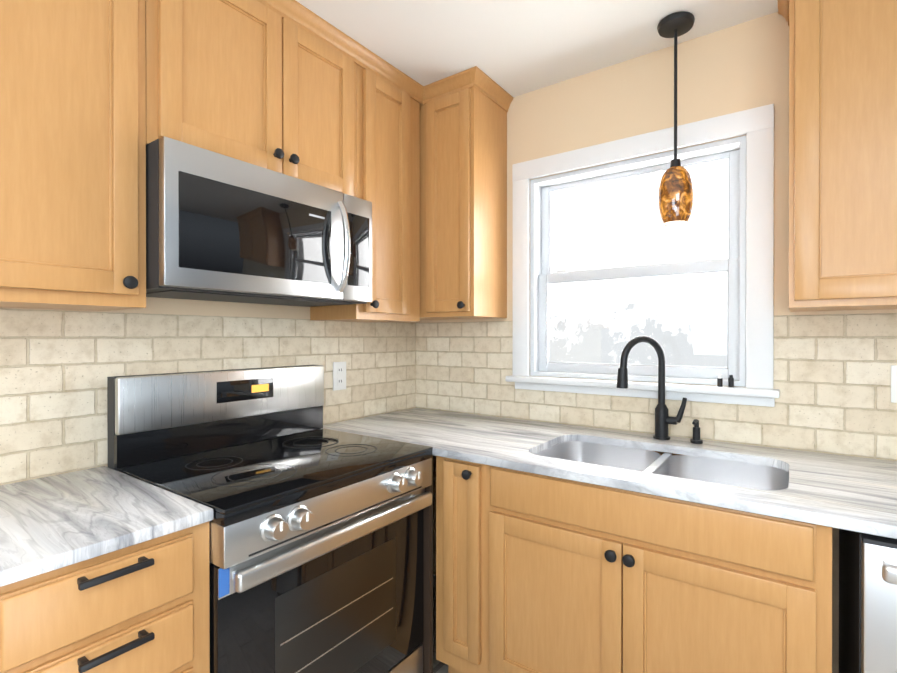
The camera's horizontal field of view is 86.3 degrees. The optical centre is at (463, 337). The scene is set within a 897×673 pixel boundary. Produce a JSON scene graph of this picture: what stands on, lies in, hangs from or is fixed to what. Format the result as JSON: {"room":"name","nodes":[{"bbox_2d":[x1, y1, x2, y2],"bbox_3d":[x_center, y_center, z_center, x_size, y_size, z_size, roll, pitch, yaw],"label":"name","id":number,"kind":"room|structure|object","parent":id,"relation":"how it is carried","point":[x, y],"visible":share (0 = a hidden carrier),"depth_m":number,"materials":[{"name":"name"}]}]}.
{"room":"kitchen","nodes":[
{"label":"kitchen","id":0,"kind":"room"},
{"bbox_2d":[0,297,415,484],"bbox_3d":[-1.144,0.041,1.571,0.150,2.527,3.150,0,0,35],"label":"wall","id":1,"kind":"structure","parent":0,"point":[58,367],"depth_m":1.57,"materials":[{"name":"tile"}]},
{"bbox_2d":[0,0,155,310],"bbox_3d":[-1.144,-0.601,1.159,0.314,1.036,0.562,0,0,35],"label":"upper cabinet","id":2,"kind":"object","parent":1,"relation":"attached to","point":[97,97],"depth_m":1.18,"materials":[{"name":"wood"}]},
{"bbox_2d":[156,0,303,179],"bbox_3d":[-0.848,-0.828,1.584,0.314,0.584,0.472,0,0,35],"label":"upper cabinet","id":3,"kind":"object","parent":1,"relation":"attached to","point":[230,73],"depth_m":1.50,"materials":[{"name":"wood"}]},
{"bbox_2d":[146,136,371,306],"bbox_3d":[-0.711,-0.333,1.667,0.446,0.402,0.757,0,0,35],"label":"over-the-range microwave","id":4,"kind":"object","parent":3,"relation":"attached to","point":[221,227],"visible":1,"depth_m":1.46,"materials":[{"name":"silver metal"}]},
{"bbox_2d":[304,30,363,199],"bbox_3d":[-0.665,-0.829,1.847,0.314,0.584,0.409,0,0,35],"label":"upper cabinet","id":5,"kind":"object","parent":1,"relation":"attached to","point":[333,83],"depth_m":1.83,"materials":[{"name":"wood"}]},
{"bbox_2d":[333,362,345,390],"bbox_3d":[-0.580,0.178,2.243,0.008,0.132,0.078,0,0,35],"label":"electrical outlet plate","id":6,"kind":"object","parent":1,"relation":"attached to","point":[339,375],"visible":1,"depth_m":2.24,"materials":[{"name":"white plastic"}]},
{"bbox_2d":[310,69,419,322],"bbox_3d":[-0.433,-0.600,2.181,0.314,1.044,0.397,0,0,35],"label":"upper cabinet","id":7,"kind":"object","parent":1,"relation":"attached to","point":[391,117],"depth_m":2.09,"materials":[{"name":"wood"}]},
{"bbox_2d":[404,81,436,319],"bbox_3d":[-0.201,-0.637,2.454,0.382,1.076,0.314,0,0,35],"label":"upper cabinet","id":8,"kind":"object","parent":1,"relation":"attached to","point":[426,95],"depth_m":2.24,"materials":[{"name":"wood"}]},
{"bbox_2d":[433,575,447,672],"bbox_3d":[0.585,1.356,-2.066,7.150,0.080,7.150,0,0,35],"label":"floor","id":9,"kind":"structure","parent":0,"point":[439,666],"depth_m":2.03,"materials":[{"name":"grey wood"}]},
{"bbox_2d":[0,521,209,672],"bbox_3d":[-1.123,0.865,0.870,0.684,0.882,1.020,0,0,35],"label":"base cabinet","id":10,"kind":"object","parent":9,"relation":"on","point":[142,607],"visible":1,"depth_m":0.96,"materials":[{"name":"wood"},{"name":"black metal"}]},
{"bbox_2d":[0,466,212,586],"bbox_3d":[-1.135,0.410,0.877,0.645,0.028,1.020,0,0,35],"label":"countertop","id":11,"kind":"structure","parent":10,"relation":"on","point":[51,523],"depth_m":1.06,"materials":[{"name":"stone"}]},
{"bbox_2d":[107,365,432,672],"bbox_3d":[-0.587,0.712,1.584,0.712,1.185,0.761,0,0,35],"label":"range","id":12,"kind":"object","parent":9,"relation":"on","point":[316,547],"visible":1,"depth_m":1.46,"materials":[{"name":"silver metal"}]},
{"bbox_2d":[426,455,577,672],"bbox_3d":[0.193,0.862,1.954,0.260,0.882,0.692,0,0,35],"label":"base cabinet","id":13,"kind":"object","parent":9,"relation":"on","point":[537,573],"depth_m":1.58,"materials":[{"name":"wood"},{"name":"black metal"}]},
{"bbox_2d":[322,408,896,538],"bbox_3d":[0.636,0.408,1.629,2.693,0.028,0.708,0,0,35],"label":"countertop","id":14,"kind":"structure","parent":13,"relation":"on","point":[853,493],"depth_m":1.51,"materials":[{"name":"stone"}]},
{"bbox_2d":[617,336,686,439],"bbox_3d":[0.719,0.191,1.820,0.219,0.402,0.204,0,0,35],"label":"faucet","id":15,"kind":"object","parent":14,"relation":"on","point":[663,419],"visible":1,"depth_m":1.84,"materials":[{"name":"black metal"}]},
{"bbox_2d":[535,441,788,489],"bbox_3d":[0.626,0.518,1.595,0.772,0.191,0.422,0,0,35],"label":"sink basin","id":16,"kind":"object","parent":14,"relation":"in","point":[746,475],"visible":0.08,"depth_m":1.72,"materials":[{"name":"silver metal"}]},
{"bbox_2d":[690,419,702,443],"bbox_3d":[0.863,0.347,1.778,0.042,0.092,0.080,0,0,35],"label":"soap dispenser","id":17,"kind":"object","parent":14,"relation":"on","point":[696,439],"visible":1,"depth_m":1.78,"materials":[{"name":"black metal"}]},
{"bbox_2d":[839,529,896,672],"bbox_3d":[1.298,0.873,1.135,0.600,0.866,0.718,0,0,35],"label":"dishwasher","id":18,"kind":"object","parent":9,"relation":"on","point":[867,603],"visible":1,"depth_m":1.05,"materials":[{"name":"silver metal"}]},
{"bbox_2d":[296,0,777,96],"bbox_3d":[0.169,-1.195,0.653,3.350,0.050,3.150,0,0,35],"label":"ceiling","id":19,"kind":"structure","parent":0,"point":[513,48],"depth_m":1.83,"materials":[{"name":"white paint"}]},
{"bbox_2d":[657,11,694,225],"bbox_3d":[0.790,-0.800,1.780,0.128,0.746,0.128,0,0,35],"label":"pendant light","id":20,"kind":"object","parent":19,"relation":"hanging from","point":[675,199],"visible":1,"depth_m":1.75,"materials":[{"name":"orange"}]},
{"bbox_2d":[416,12,896,672],"bbox_3d":[1.087,0.040,1.845,3.200,2.527,0.150,0,0,35],"label":"wall","id":21,"kind":"structure","parent":0,"point":[832,376],"depth_m":1.85,"materials":[{"name":"paint"}]},
{"bbox_2d":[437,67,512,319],"bbox_3d":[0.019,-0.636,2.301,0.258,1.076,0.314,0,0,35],"label":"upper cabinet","id":22,"kind":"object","parent":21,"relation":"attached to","point":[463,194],"depth_m":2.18,"materials":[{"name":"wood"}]},
{"bbox_2d":[505,104,779,406],"bbox_3d":[0.711,-0.297,2.065,1.099,1.087,0.213,0,0,35],"label":"window","id":23,"kind":"structure","parent":21,"relation":"in","point":[747,265],"depth_m":1.95,"materials":[{"name":"white paint"}]},
{"bbox_2d":[717,374,722,386],"bbox_3d":[0.964,0.160,1.797,0.018,0.045,0.018,0,0,35],"label":"bottle","id":24,"kind":"object","parent":23,"relation":"on","point":[719,381],"visible":1,"depth_m":1.79,"materials":[{"name":"black glass"}]},
{"bbox_2d":[728,375,733,386],"bbox_3d":[0.994,0.160,1.776,0.018,0.045,0.018,0,0,35],"label":"bottle","id":25,"kind":"object","parent":23,"relation":"on","point":[730,381],"visible":1,"depth_m":1.77,"materials":[{"name":"black glass"}]},
{"bbox_2d":[778,0,896,311],"bbox_3d":[1.439,-0.631,1.293,0.994,1.079,0.346,0,0,35],"label":"upper cabinet","id":26,"kind":"object","parent":21,"relation":"attached to","point":[842,154],"visible":1,"depth_m":1.38,"materials":[{"name":"wood"}]},
{"bbox_2d":[891,365,896,402],"bbox_3d":[1.413,0.148,1.521,0.080,0.120,0.008,0,0,35],"label":"switch plate","id":27,"kind":"object","parent":21,"relation":"attached to","point":[893,383],"visible":1,"depth_m":1.54,"materials":[{"name":"white plastic"}]},
{"label":"outside","id":28,"kind":"structure","parent":0,"visible":0},
{"bbox_2d":[549,159,728,366],"bbox_3d":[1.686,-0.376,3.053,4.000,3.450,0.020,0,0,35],"label":"window glass","id":29,"kind":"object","parent":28,"point":[668,282],"depth_m":3.36,"materials":[{"name":"clear glass"}]}
]}

